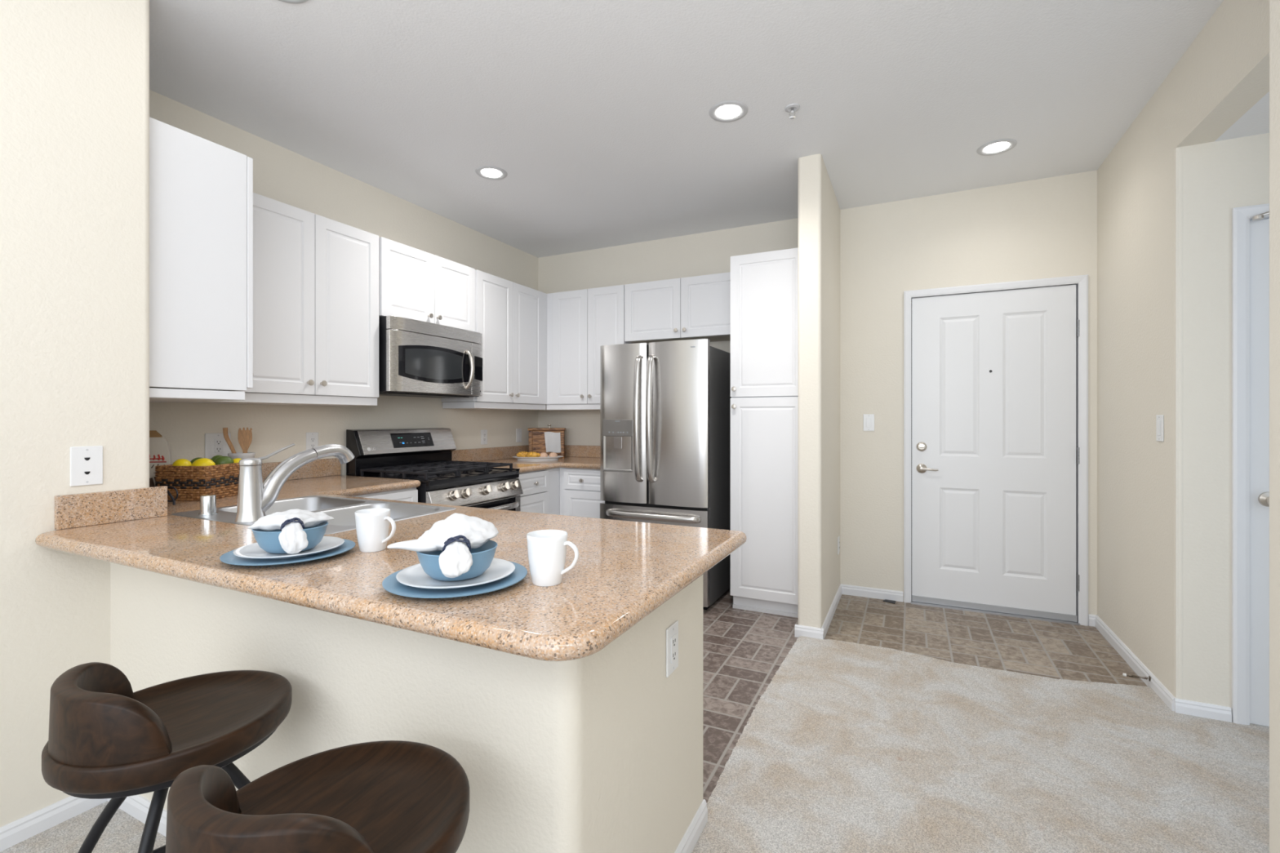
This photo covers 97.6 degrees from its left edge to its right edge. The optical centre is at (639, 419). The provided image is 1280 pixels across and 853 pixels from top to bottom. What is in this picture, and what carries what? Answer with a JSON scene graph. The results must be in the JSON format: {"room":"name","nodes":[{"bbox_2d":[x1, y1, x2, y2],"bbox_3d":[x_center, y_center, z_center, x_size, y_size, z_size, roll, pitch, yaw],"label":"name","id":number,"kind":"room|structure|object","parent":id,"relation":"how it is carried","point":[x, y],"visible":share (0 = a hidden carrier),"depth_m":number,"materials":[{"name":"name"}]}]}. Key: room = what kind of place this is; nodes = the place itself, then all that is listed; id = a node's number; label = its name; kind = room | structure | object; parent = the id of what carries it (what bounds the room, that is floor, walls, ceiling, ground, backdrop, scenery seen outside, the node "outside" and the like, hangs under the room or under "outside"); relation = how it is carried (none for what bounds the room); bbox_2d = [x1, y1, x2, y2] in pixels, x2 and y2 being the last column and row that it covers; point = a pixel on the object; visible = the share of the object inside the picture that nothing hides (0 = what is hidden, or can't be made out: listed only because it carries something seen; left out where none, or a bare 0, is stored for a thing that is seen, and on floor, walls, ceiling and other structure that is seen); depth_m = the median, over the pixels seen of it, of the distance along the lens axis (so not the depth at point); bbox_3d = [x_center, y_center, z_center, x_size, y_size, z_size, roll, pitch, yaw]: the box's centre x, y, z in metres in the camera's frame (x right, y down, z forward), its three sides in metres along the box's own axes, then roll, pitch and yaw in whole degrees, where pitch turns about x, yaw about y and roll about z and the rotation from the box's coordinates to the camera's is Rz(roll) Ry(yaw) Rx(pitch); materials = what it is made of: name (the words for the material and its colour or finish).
{"room":"apartment kitchen","nodes":[
{"label":"apartment kitchen","id":0,"kind":"room"},
{"bbox_2d":[0,0,149,827],"bbox_3d":[-2.604,-0.125,1.094,0.960,2.830,2.300,0,0,26],"label":"wall","id":1,"kind":"structure","parent":0,"point":[74,74],"depth_m":1.71,"materials":[{"name":"white paint"}]},
{"bbox_2d":[0,795,106,852],"bbox_3d":[-2.190,1.202,0.832,0.013,0.075,2.189,0,0,26],"label":"baseboard","id":2,"kind":"structure","parent":1,"relation":"attached to","point":[12,833],"depth_m":1.67,"materials":[{"name":"white paint"}]},
{"bbox_2d":[70,445,102,486],"bbox_3d":[-1.741,0.147,1.765,0.006,0.123,0.078,0,0,26],"label":"wall jack","id":3,"kind":"object","parent":1,"relation":"attached to","point":[86,462],"visible":1,"depth_m":1.76,"materials":[{"name":"white plastic"}]},
{"bbox_2d":[54,485,167,529],"bbox_3d":[-1.706,0.283,1.820,0.020,0.102,0.279,0,0,26],"label":"backsplash","id":4,"kind":"structure","parent":1,"relation":"attached to","point":[91,508],"depth_m":1.80,"materials":[{"name":"stone"}]},
{"bbox_2d":[149,89,537,479],"bbox_3d":[-1.661,-0.110,3.914,0.200,2.800,3.600,0,0,26],"label":"wall","id":5,"kind":"structure","parent":0,"point":[280,174],"depth_m":3.36,"materials":[{"name":"white paint"}]},
{"bbox_2d":[149,116,253,402],"bbox_3d":[-1.950,-0.568,2.275,0.687,0.984,0.386,0,0,26],"label":"upper cabinet","id":6,"kind":"object","parent":5,"relation":"attached to","point":[201,189],"visible":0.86,"depth_m":2.10,"materials":[{"name":"white"}]},
{"bbox_2d":[204,432,231,458],"bbox_3d":[-2.092,0.132,2.781,0.009,0.125,0.115,0,0,26],"label":"outlet","id":7,"kind":"object","parent":5,"relation":"attached to","point":[215,444],"visible":0.71,"depth_m":2.77,"materials":[{"name":"white plastic"}]},
{"bbox_2d":[214,439,222,453],"bbox_3d":[-2.090,0.132,2.780,0.003,0.068,0.034,0,0,26],"label":"receptacle","id":8,"kind":"object","parent":7,"relation":"attached to","point":[218,442],"depth_m":2.78,"materials":[{"name":"white"}]},
{"bbox_2d":[170,192,378,406],"bbox_3d":[-1.841,-0.569,2.898,0.358,0.982,0.923,0,0,26],"label":"upper cabinet","id":9,"kind":"object","parent":5,"relation":"attached to","point":[316,277],"visible":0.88,"depth_m":2.88,"materials":[{"name":"white"}]},
{"bbox_2d":[261,457,341,481],"bbox_3d":[-2.071,0.283,2.810,0.020,0.102,1.235,0,0,26],"label":"backsplash","id":10,"kind":"structure","parent":5,"relation":"attached to","point":[320,467],"depth_m":3.21,"materials":[{"name":"stone"}]},
{"bbox_2d":[306,432,318,449],"bbox_3d":[-1.881,0.135,3.219,0.009,0.118,0.072,0,0,26],"label":"outlet","id":11,"kind":"object","parent":5,"relation":"attached to","point":[312,438],"visible":0.68,"depth_m":3.21,"materials":[{"name":"white plastic"}]},
{"bbox_2d":[309,436,315,448],"bbox_3d":[-1.879,0.135,3.218,0.003,0.068,0.034,0,0,26],"label":"receptacle","id":12,"kind":"object","parent":11,"relation":"attached to","point":[312,439],"depth_m":3.21,"materials":[{"name":"white"}]},
{"bbox_2d":[378,236,475,331],"bbox_3d":[-1.467,-0.831,3.670,0.358,0.458,0.788,0,0,26],"label":"upper cabinet","id":13,"kind":"object","parent":5,"relation":"attached to","point":[416,284],"visible":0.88,"depth_m":3.54,"materials":[{"name":"white"}]},
{"bbox_2d":[378,315,482,398],"bbox_3d":[-1.415,-0.375,3.648,0.469,0.446,0.776,0,0,26],"label":"microwave","id":14,"kind":"object","parent":13,"relation":"attached to","point":[417,358],"visible":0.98,"depth_m":3.46,"materials":[{"name":"silver"}]},
{"bbox_2d":[480,429,487,444],"bbox_3d":[-1.254,0.145,4.514,0.009,0.118,0.072,0,0,26],"label":"outlet","id":15,"kind":"object","parent":5,"relation":"attached to","point":[483,433],"visible":1,"depth_m":4.51,"materials":[{"name":"white plastic"}]},
{"bbox_2d":[452,444,528,462],"bbox_3d":[-1.186,0.283,4.638,0.020,0.102,1.176,0,0,26],"label":"backsplash","id":16,"kind":"structure","parent":5,"relation":"attached to","point":[475,455],"depth_m":4.53,"materials":[{"name":"stone"}]},
{"bbox_2d":[441,269,550,409],"bbox_3d":[-1.036,-0.569,4.559,0.358,0.982,1.185,0,0,26],"label":"upper cabinet","id":17,"kind":"object","parent":5,"relation":"attached to","point":[511,317],"visible":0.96,"depth_m":4.30,"materials":[{"name":"white"}]},
{"bbox_2d":[515,428,521,442],"bbox_3d":[-1.060,0.142,4.916,0.008,0.118,0.072,0,0,26],"label":"wall switch","id":18,"kind":"object","parent":5,"relation":"attached to","point":[518,431],"visible":1,"depth_m":4.90,"materials":[{"name":"white plastic"}]},
{"bbox_2d":[110,562,702,852],"bbox_3d":[-0.771,0.832,1.774,1.787,0.916,0.743,0,0,26],"label":"wall","id":19,"kind":"structure","parent":0,"point":[601,752],"depth_m":1.29,"materials":[{"name":"white paint"}]},
{"bbox_2d":[106,794,167,836],"bbox_3d":[-0.927,1.202,1.429,1.765,0.075,0.013,0,0,26],"label":"baseboard","id":20,"kind":"structure","parent":19,"relation":"attached to","point":[137,806],"depth_m":1.72,"materials":[{"name":"white paint"}]},
{"bbox_2d":[666,620,678,677],"bbox_3d":[0.087,0.607,1.484,0.009,0.125,0.076,0,0,26],"label":"outlet","id":21,"kind":"object","parent":19,"relation":"attached to","point":[672,632],"visible":1,"depth_m":1.47,"materials":[{"name":"white plastic"}]},
{"bbox_2d":[671,633,676,663],"bbox_3d":[0.089,0.607,1.483,0.003,0.068,0.034,0,0,26],"label":"receptacle","id":22,"kind":"object","parent":21,"relation":"attached to","point":[673,636],"depth_m":1.48,"materials":[{"name":"white"}]},
{"bbox_2d":[674,799,707,852],"bbox_3d":[0.039,1.202,1.381,0.013,0.075,0.743,0,0,26],"label":"baseboard","id":23,"kind":"structure","parent":19,"relation":"attached to","point":[686,845],"depth_m":1.62,"materials":[{"name":"white paint"}]},
{"bbox_2d":[0,635,1269,852],"bbox_3d":[0.207,1.279,0.313,5.100,0.102,5.943,0,0,26],"label":"floor","id":24,"kind":"structure","parent":0,"point":[849,747],"depth_m":1.98,"materials":[{"name":"carpet"}]},
{"bbox_2d":[41,662,292,852],"bbox_3d":[-0.982,0.861,1.197,0.461,0.714,0.461,0,0,38],"label":"bar stool","id":25,"kind":"object","parent":24,"relation":"on","point":[107,740],"visible":0.86,"depth_m":1.08,"materials":[{"name":"brown wood"}]},
{"bbox_2d":[165,740,469,852],"bbox_3d":[-0.485,0.861,0.882,0.480,0.714,0.480,0,0,25],"label":"bar stool","id":26,"kind":"object","parent":24,"relation":"on","point":[385,796],"visible":1,"depth_m":0.89,"materials":[{"name":"brown wood"}]},
{"bbox_2d":[149,0,1223,257],"bbox_3d":[0.076,-1.540,1.074,6.000,0.100,7.200,0,0,26],"label":"ceiling","id":27,"kind":"structure","parent":0,"point":[595,114],"depth_m":2.53,"materials":[{"name":"white paint"}]},
{"bbox_2d":[279,0,307,3],"bbox_3d":[-1.229,-1.487,1.914,0.188,0.006,0.188,0,0,26],"label":"recessed light","id":28,"kind":"object","parent":27,"relation":"in","point":[285,1],"visible":1,"depth_m":1.99,"materials":[{"name":"grey"}]},
{"bbox_2d":[475,165,507,179],"bbox_3d":[-0.898,-1.487,3.390,0.188,0.006,0.188,0,0,26],"label":"recessed light","id":29,"kind":"object","parent":27,"relation":"in","point":[490,172],"visible":1,"depth_m":3.38,"materials":[{"name":"white"}]},
{"bbox_2d":[708,100,748,122],"bbox_3d":[0.428,-1.487,2.714,0.188,0.006,0.188,0,0,26],"label":"recessed light","id":30,"kind":"object","parent":27,"relation":"in","point":[727,111],"visible":1,"depth_m":2.71,"materials":[{"name":"grey"}]},
{"bbox_2d":[784,103,799,119],"bbox_3d":[0.729,-1.466,2.680,0.072,0.048,0.072,0,0,26],"label":"sprinkler","id":31,"kind":"object","parent":27,"relation":"attached to","point":[791,108],"visible":1,"depth_m":2.67,"materials":[{"name":"grey"}]},
{"bbox_2d":[976,138,1017,155],"bbox_3d":[1.953,-1.487,3.071,0.188,0.006,0.188,0,0,26],"label":"recessed light","id":32,"kind":"object","parent":27,"relation":"in","point":[1002,145],"visible":1,"depth_m":3.06,"materials":[{"name":"grey"}]},
{"bbox_2d":[537,169,1097,614],"bbox_3d":[0.974,-0.110,4.423,4.500,2.800,0.390,0,0,26],"label":"wall","id":33,"kind":"structure","parent":0,"point":[1045,228],"depth_m":3.86,"materials":[{"name":"white paint"}]},
{"bbox_2d":[564,444,599,457],"bbox_3d":[-0.425,0.283,4.914,1.106,0.102,0.020,0,0,26],"label":"backsplash","id":34,"kind":"structure","parent":33,"relation":"attached to","point":[574,451],"depth_m":4.94,"materials":[{"name":"stone"}]},
{"bbox_2d":[546,284,631,410],"bbox_3d":[-0.398,-0.569,4.712,0.749,0.982,0.354,0,0,26],"label":"upper cabinet","id":35,"kind":"object","parent":33,"relation":"attached to","point":[580,322],"visible":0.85,"depth_m":4.60,"materials":[{"name":"white"}]},
{"bbox_2d":[624,271,730,343],"bbox_3d":[0.377,-0.836,4.337,0.968,0.449,0.354,0,0,26],"label":"upper cabinet","id":36,"kind":"object","parent":33,"relation":"attached to","point":[695,307],"visible":0.91,"depth_m":4.22,"materials":[{"name":"white"}]},
{"bbox_2d":[862,413,874,431],"bbox_3d":[1.592,0.024,3.901,0.072,0.118,0.008,0,0,26],"label":"wall switch","id":37,"kind":"object","parent":33,"relation":"attached to","point":[868,419],"visible":1,"depth_m":3.90,"materials":[{"name":"white plastic"}]},
{"bbox_2d":[840,583,902,602],"bbox_3d":[1.604,1.206,3.894,0.405,0.068,0.013,0,0,26],"label":"baseboard","id":38,"kind":"structure","parent":33,"relation":"attached to","point":[866,592],"depth_m":3.88,"materials":[{"name":"white paint"}]},
{"bbox_2d":[911,284,1079,622],"bbox_3d":[2.247,0.206,3.588,0.912,2.044,0.099,0,0,26],"label":"door","id":39,"kind":"structure","parent":33,"relation":"in","point":[993,373],"depth_m":3.58,"materials":[{"name":"white paint"}]},
{"bbox_2d":[911,592,1079,625],"bbox_3d":[2.280,1.235,3.668,0.915,0.010,0.230,0,0,26],"label":"trim","id":40,"kind":"structure","parent":33,"relation":"attached to","point":[912,602],"depth_m":3.56,"materials":[{"name":"silver metal"}]},
{"bbox_2d":[903,274,1088,626],"bbox_3d":[2.264,0.186,3.633,1.001,2.107,0.127,0,0,26],"label":"trim","id":41,"kind":"structure","parent":33,"relation":"attached to","point":[1081,282],"depth_m":3.42,"materials":[{"name":"white paint"}]},
{"bbox_2d":[1088,613,1096,626],"bbox_3d":[2.712,1.206,3.357,0.042,0.068,0.013,0,0,26],"label":"baseboard","id":42,"kind":"structure","parent":33,"relation":"attached to","point":[1091,618],"depth_m":3.36,"materials":[{"name":"white paint"}]},
{"bbox_2d":[798,153,839,628],"bbox_3d":[1.224,-0.125,3.724,0.130,2.830,1.230,0,0,26],"label":"wall","id":43,"kind":"structure","parent":0,"point":[819,209],"depth_m":3.19,"materials":[{"name":"white paint"}]},
{"bbox_2d":[794,624,823,639],"bbox_3d":[0.954,1.206,3.164,0.156,0.068,0.013,0,0,26],"label":"baseboard","id":44,"kind":"structure","parent":43,"relation":"attached to","point":[800,630],"depth_m":3.16,"materials":[{"name":"white paint"}]},
{"bbox_2d":[821,584,841,639],"bbox_3d":[1.224,1.206,3.557,0.013,0.068,0.950,0,0,26],"label":"baseboard","id":45,"kind":"structure","parent":43,"relation":"attached to","point":[833,608],"depth_m":3.48,"materials":[{"name":"white paint"}]},
{"bbox_2d":[911,302,911,592],"bbox_3d":[2.335,0.190,3.780,0.950,2.100,0.020,0,0,26],"label":"wall entry","id":46,"kind":"structure","parent":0,"point":[911,303],"depth_m":3.97,"materials":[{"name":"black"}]},
{"bbox_2d":[702,588,1147,803],"bbox_3d":[0.253,1.290,2.933,4.500,0.100,3.700,0,0,26],"label":"floor","id":47,"kind":"structure","parent":0,"point":[1052,650],"depth_m":3.06,"materials":[{"name":"tile"}]},
{"bbox_2d":[354,487,417,502],"bbox_3d":[-1.627,0.808,2.960,0.688,0.864,0.590,0,0,26],"label":"base cabinet","id":48,"kind":"object","parent":47,"relation":"on","point":[411,495],"visible":0.02,"depth_m":2.97,"materials":[{"name":"white"}]},
{"bbox_2d":[346,427,523,511],"bbox_3d":[-1.258,0.651,3.565,0.768,1.178,0.790,0,0,26],"label":"stove","id":49,"kind":"object","parent":47,"relation":"on","point":[424,455],"visible":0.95,"depth_m":3.49,"materials":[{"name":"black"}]},
{"bbox_2d":[358,467,519,490],"bbox_3d":[-1.293,0.364,3.582,0.691,0.061,0.790,0,0,26],"label":"cooktop","id":50,"kind":"object","parent":49,"relation":"in","point":[462,480],"depth_m":3.38,"materials":[{"name":"black metal"}]},
{"bbox_2d":[515,467,559,515],"bbox_3d":[-0.886,0.808,4.490,0.688,0.864,1.179,0,0,26],"label":"base cabinet","id":51,"kind":"object","parent":47,"relation":"on","point":[540,488],"visible":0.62,"depth_m":4.11,"materials":[{"name":"white"}]},
{"bbox_2d":[478,456,599,473],"bbox_3d":[-0.685,0.355,4.392,1.130,0.040,1.181,0,0,26],"label":"countertop","id":52,"kind":"structure","parent":51,"relation":"on","point":[588,463],"depth_m":4.26,"materials":[{"name":"stone"}]},
{"bbox_2d":[511,455,563,460],"bbox_3d":[-0.842,0.321,4.629,0.420,0.027,0.200,0,0,-3],"label":"platter","id":53,"kind":"object","parent":52,"relation":"on","point":[548,458],"visible":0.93,"depth_m":4.55,"materials":[{"name":"white ceramic"}]},
{"bbox_2d":[516,451,528,457],"bbox_3d":[-0.966,0.295,4.638,0.123,0.058,0.068,0,0,-27],"label":"croissant","id":54,"kind":"object","parent":53,"relation":"on","point":[522,454],"visible":0.65,"depth_m":4.62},
{"bbox_2d":[526,451,540,457],"bbox_3d":[-0.880,0.295,4.600,0.123,0.058,0.067,0,0,10],"label":"croissant","id":55,"kind":"object","parent":53,"relation":"on","point":[531,454],"visible":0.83,"depth_m":4.58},
{"bbox_2d":[539,452,547,457],"bbox_3d":[-0.797,0.299,4.633,0.072,0.048,0.072,0,0,26],"label":"bread roll","id":56,"kind":"object","parent":53,"relation":"on","point":[543,454],"visible":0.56,"depth_m":4.61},
{"bbox_2d":[548,452,557,457],"bbox_3d":[-0.718,0.299,4.638,0.072,0.048,0.072,0,0,26],"label":"bread roll","id":57,"kind":"object","parent":53,"relation":"on","point":[553,454],"visible":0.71,"depth_m":4.61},
{"bbox_2d":[527,424,565,457],"bbox_3d":[-0.810,0.192,4.897,0.316,0.292,0.182,0,0,-4],"label":"bread box","id":58,"kind":"object","parent":52,"relation":"on","point":[536,435],"visible":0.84,"depth_m":4.82,"materials":[{"name":"brown wood"}]},
{"bbox_2d":[544,431,560,453],"bbox_3d":[-0.749,0.199,4.812,0.143,0.180,0.016,0,0,-4],"label":"tea towel","id":59,"kind":"object","parent":58,"relation":"hanging from","point":[553,440],"visible":0.98,"depth_m":4.81,"materials":[{"name":"white fabric"}]},
{"bbox_2d":[560,467,604,518],"bbox_3d":[-0.286,0.808,4.494,0.486,0.864,0.650,0,0,26],"label":"base cabinet","id":60,"kind":"object","parent":47,"relation":"on","point":[580,488],"visible":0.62,"depth_m":4.25,"materials":[{"name":"white"}]},
{"bbox_2d":[600,338,731,609],"bbox_3d":[0.231,0.365,4.055,0.786,1.750,0.898,0,0,26],"label":"refrigerator","id":61,"kind":"object","parent":47,"relation":"on","point":[665,406],"visible":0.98,"depth_m":3.71,"materials":[{"name":"grey"}]},
{"bbox_2d":[730,247,798,617],"bbox_3d":[0.948,0.090,3.852,0.474,2.300,0.730,0,0,26],"label":"pantry cabinet","id":62,"kind":"object","parent":47,"relation":"on","point":[764,286],"visible":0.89,"depth_m":3.56,"materials":[{"name":"white"}]},
{"bbox_2d":[882,599,895,604],"bbox_3d":[1.701,1.238,3.809,0.079,0.004,0.058,0,0,44],"label":"scrap","id":63,"kind":"object","parent":47,"relation":"on","point":[885,600],"visible":1,"depth_m":3.81,"materials":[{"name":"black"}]},
{"bbox_3d":[-0.832,0.808,1.890,1.765,0.864,0.654,0,0,26],"label":"base cabinet","id":64,"kind":"object","parent":47,"relation":"on","visible":0},
{"bbox_2d":[35,475,746,661],"bbox_3d":[-0.947,0.355,2.101,2.655,0.040,1.558,0,0,26],"label":"countertop","id":65,"kind":"structure","parent":64,"relation":"on","point":[624,571],"depth_m":1.28,"materials":[{"name":"stone"}]},
{"bbox_2d":[149,430,171,487],"bbox_3d":[-2.094,0.192,2.391,0.143,0.286,0.090,0,0,-34],"label":"paper bag","id":66,"kind":"object","parent":65,"relation":"on","point":[160,452],"visible":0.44,"depth_m":2.39,"materials":[{"name":"beige"}]},
{"bbox_2d":[149,463,164,487],"bbox_3d":[-2.066,0.253,2.367,0.120,0.128,0.020,0,0,-34],"label":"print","id":67,"kind":"object","parent":66,"relation":"attached to","point":[152,466],"depth_m":2.37,"materials":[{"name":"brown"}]},
{"bbox_2d":[149,454,166,462],"bbox_3d":[-2.071,0.165,2.370,0.105,0.042,0.009,0,0,-34],"label":"print","id":68,"kind":"object","parent":66,"relation":"on","point":[153,458],"depth_m":2.38,"materials":[{"name":"red"}]},
{"bbox_2d":[167,486,177,505],"bbox_3d":[-1.850,0.296,2.172,0.135,0.074,0.018,0,0,3],"label":"wire rack","id":69,"kind":"object","parent":65,"relation":"on","point":[173,500],"visible":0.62,"depth_m":2.16,"materials":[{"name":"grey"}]},
{"bbox_2d":[155,462,239,501],"bbox_3d":[-1.883,0.263,2.455,0.227,0.142,0.332,0,0,1],"label":"basket","id":70,"kind":"object","parent":65,"relation":"on","point":[191,482],"visible":0.67,"depth_m":2.30,"materials":[{"name":"wicker"}]},
{"bbox_2d":[172,458,191,466],"bbox_3d":[-1.919,0.199,2.348,0.080,0.066,0.067,0,0,26],"label":"lemon","id":71,"kind":"object","parent":70,"relation":"in","point":[181,462],"visible":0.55,"depth_m":2.33,"materials":[{"name":"yellow food"}]},
{"bbox_2d":[191,457,215,466],"bbox_3d":[-1.827,0.197,2.345,0.078,0.068,0.072,0,0,26],"label":"lemon","id":72,"kind":"object","parent":70,"relation":"in","point":[203,461],"visible":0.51,"depth_m":2.33,"materials":[{"name":"yellow food"}]},
{"bbox_2d":[210,455,222,462],"bbox_3d":[-1.885,0.191,2.506,0.066,0.060,0.063,0,0,26],"label":"lime","id":73,"kind":"object","parent":70,"relation":"in","point":[215,457],"visible":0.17,"depth_m":2.48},
{"bbox_2d":[213,456,234,465],"bbox_3d":[-1.823,0.193,2.455,0.066,0.062,0.071,0,0,26],"label":"lime","id":74,"kind":"object","parent":70,"relation":"in","point":[222,460],"visible":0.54,"depth_m":2.44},
{"bbox_2d":[233,457,241,462],"bbox_3d":[-1.825,0.207,2.543,0.061,0.060,0.067,0,0,26],"label":"lemon","id":75,"kind":"object","parent":70,"relation":"in","point":[237,460],"visible":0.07,"depth_m":2.52,"materials":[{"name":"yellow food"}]},
{"bbox_2d":[227,452,255,459],"bbox_3d":[-1.972,0.251,2.777,0.112,0.168,0.112,0,0,26],"label":"utensil crock","id":76,"kind":"object","parent":65,"relation":"on","point":[237,455],"visible":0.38,"depth_m":2.73,"materials":[{"name":"white ceramic"}]},
{"bbox_2d":[222,427,235,453],"bbox_3d":[-2.002,0.161,2.757,0.080,0.240,0.021,0,0,-24],"label":"wooden spoon","id":77,"kind":"object","parent":76,"relation":"in","point":[224,429],"visible":0.66,"depth_m":2.75,"materials":[{"name":"brown wood"}]},
{"bbox_2d":[237,427,252,453],"bbox_3d":[-1.959,0.171,2.781,0.058,0.258,0.007,0,0,-31],"label":"wooden fork","id":78,"kind":"object","parent":76,"relation":"in","point":[245,437],"visible":0.77,"depth_m":2.78,"materials":[{"name":"brown wood"}]},
{"bbox_2d":[219,538,355,565],"bbox_3d":[-0.855,0.327,1.375,0.281,0.014,0.281,0,0,26],"label":"dinner plate","id":79,"kind":"object","parent":65,"relation":"on","point":[228,557],"visible":0.52,"depth_m":1.31,"materials":[{"name":"blue ceramic"}]},
{"bbox_2d":[233,536,344,559],"bbox_3d":[-0.855,0.319,1.375,0.231,0.018,0.231,0,0,26],"label":"salad plate","id":80,"kind":"object","parent":79,"relation":"on","point":[253,551],"visible":0.62,"depth_m":1.34,"materials":[{"name":"white ceramic"}]},
{"bbox_2d":[251,521,328,553],"bbox_3d":[-0.855,0.291,1.375,0.160,0.060,0.160,0,0,26],"label":"bowl","id":81,"kind":"object","parent":80,"relation":"on","point":[268,540],"visible":0.56,"depth_m":1.32,"materials":[{"name":"blue ceramic"}]},
{"bbox_2d":[247,508,333,554],"bbox_3d":[-0.838,0.268,1.355,0.183,0.087,0.171,0,0,-35],"label":"napkin","id":82,"kind":"object","parent":81,"relation":"in","point":[292,539],"visible":1,"depth_m":1.33,"materials":[{"name":"white fabric"}]},
{"bbox_2d":[234,443,354,522],"bbox_3d":[-1.215,0.209,2.004,0.088,0.247,0.420,0,0,26],"label":"faucet","id":83,"kind":"object","parent":65,"relation":"on","point":[255,496],"visible":0.98,"depth_m":1.88,"materials":[{"name":"silver metal"}]},
{"bbox_2d":[171,495,456,534],"bbox_3d":[-1.169,0.423,2.038,0.840,0.180,0.550,0,0,26],"label":"sink","id":84,"kind":"object","parent":65,"relation":"in","point":[343,510],"visible":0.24,"depth_m":2.15,"materials":[{"name":"silver metal"}]},
{"bbox_2d":[198,494,217,515],"bbox_3d":[-1.511,0.300,1.962,0.054,0.066,0.054,0,0,26],"label":"air gap","id":85,"kind":"object","parent":84,"relation":"on","point":[207,502],"visible":1,"depth_m":1.95,"materials":[{"name":"metal"}]},
{"bbox_2d":[354,508,395,552],"bbox_3d":[-0.679,0.285,1.430,0.084,0.100,0.101,0,0,-39],"label":"mug","id":86,"kind":"object","parent":65,"relation":"on","point":[372,525],"visible":1,"depth_m":1.41,"materials":[{"name":"white ceramic"}]},
{"bbox_2d":[382,560,527,598],"bbox_3d":[-0.374,0.327,1.150,0.281,0.014,0.281,0,0,26],"label":"dinner plate","id":87,"kind":"object","parent":65,"relation":"on","point":[390,584],"visible":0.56,"depth_m":1.08,"materials":[{"name":"blue ceramic"}]},
{"bbox_2d":[395,557,515,589],"bbox_3d":[-0.374,0.319,1.150,0.231,0.018,0.231,0,0,26],"label":"salad plate","id":88,"kind":"object","parent":87,"relation":"on","point":[414,575],"visible":0.61,"depth_m":1.12,"materials":[{"name":"white ceramic"}]},
{"bbox_2d":[416,539,497,581],"bbox_3d":[-0.374,0.291,1.150,0.160,0.060,0.160,0,0,26],"label":"bowl","id":89,"kind":"object","parent":88,"relation":"on","point":[482,557],"visible":0.51,"depth_m":1.10,"materials":[{"name":"blue ceramic"}]},
{"bbox_2d":[386,512,498,577],"bbox_3d":[-0.379,0.247,1.144,0.170,0.099,0.192,0,0,20],"label":"napkin","id":90,"kind":"object","parent":89,"relation":"in","point":[455,535],"visible":1,"depth_m":1.10,"materials":[{"name":"white fabric"}]},
{"bbox_2d":[526,529,578,586],"bbox_3d":[-0.184,0.285,1.143,0.084,0.100,0.101,0,0,-39],"label":"mug","id":91,"kind":"object","parent":65,"relation":"on","point":[546,548],"visible":1,"depth_m":1.12,"materials":[{"name":"white ceramic"}]},
{"bbox_2d":[1097,83,1269,712],"bbox_3d":[3.231,-0.110,2.658,1.500,2.800,1.400,0,0,26],"label":"wall","id":92,"kind":"structure","parent":0,"point":[1135,187],"depth_m":2.44,"materials":[{"name":"white paint"}]},
{"bbox_2d":[1094,614,1175,711],"bbox_3d":[2.487,1.206,2.857,0.013,0.068,1.110,0,0,26],"label":"baseboard","id":93,"kind":"structure","parent":92,"relation":"attached to","point":[1140,669],"depth_m":2.75,"materials":[{"name":"white paint"}]},
{"bbox_2d":[1122,673,1151,679],"bbox_3d":[2.308,1.195,2.599,0.109,0.024,0.024,0,0,26],"label":"door stop","id":94,"kind":"object","parent":92,"relation":"attached to","point":[1123,674],"visible":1,"depth_m":2.60,"materials":[{"name":"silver metal"}]},
{"bbox_2d":[1155,414,1164,441],"bbox_3d":[2.315,0.040,2.498,0.008,0.118,0.072,0,0,26],"label":"wall switch","id":95,"kind":"object","parent":92,"relation":"attached to","point":[1159,418],"visible":1,"depth_m":2.49,"materials":[{"name":"white plastic"}]},
{"bbox_2d":[1173,146,1182,699],"bbox_3d":[2.273,0.060,2.362,0.036,2.400,0.036,0,0,26],"label":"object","id":96,"kind":"structure","parent":92,"relation":"attached to","point":[1180,148],"depth_m":2.35,"materials":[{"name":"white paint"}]},
{"bbox_2d":[1174,697,1231,722],"bbox_3d":[2.321,1.206,2.313,0.173,0.068,0.013,0,0,26],"label":"baseboard","id":97,"kind":"structure","parent":92,"relation":"attached to","point":[1196,708],"depth_m":2.31,"materials":[{"name":"white paint"}]},
{"bbox_2d":[1231,203,1269,724],"bbox_3d":[2.843,0.193,2.119,0.928,2.095,0.127,0,0,26],"label":"trim","id":98,"kind":"structure","parent":92,"relation":"attached to","point":[1242,216],"depth_m":2.26,"materials":[{"name":"white paint"}]},
{"bbox_2d":[1249,211,1269,726],"bbox_3d":[2.817,0.189,2.064,0.826,2.078,0.110,0,0,26],"label":"door","id":99,"kind":"structure","parent":92,"relation":"in","point":[1259,227],"depth_m":2.25,"materials":[{"name":"white paint"}]},
{"bbox_2d":[1162,0,1269,160],"bbox_3d":[2.008,-1.325,1.716,0.120,0.370,1.640,0,0,26],"label":"wall","id":100,"kind":"structure","parent":0,"point":[1224,73],"depth_m":2.06,"materials":[{"name":"white paint"}]},
{"bbox_2d":[1215,91,1269,141],"bbox_3d":[2.728,-1.180,1.368,1.480,0.080,1.640,0,0,26],"label":"ceiling","id":101,"kind":"structure","parent":0,"point":[1255,121],"depth_m":2.16,"materials":[{"name":"white paint"}]},
{"bbox_2d":[1269,0,1279,852],"bbox_3d":[1.028,-0.125,-0.081,0.320,2.830,3.150,0,0,26],"label":"wall","id":102,"kind":"structure","parent":0,"point":[1274,5],"depth_m":1.37,"materials":[{"name":"white paint"}]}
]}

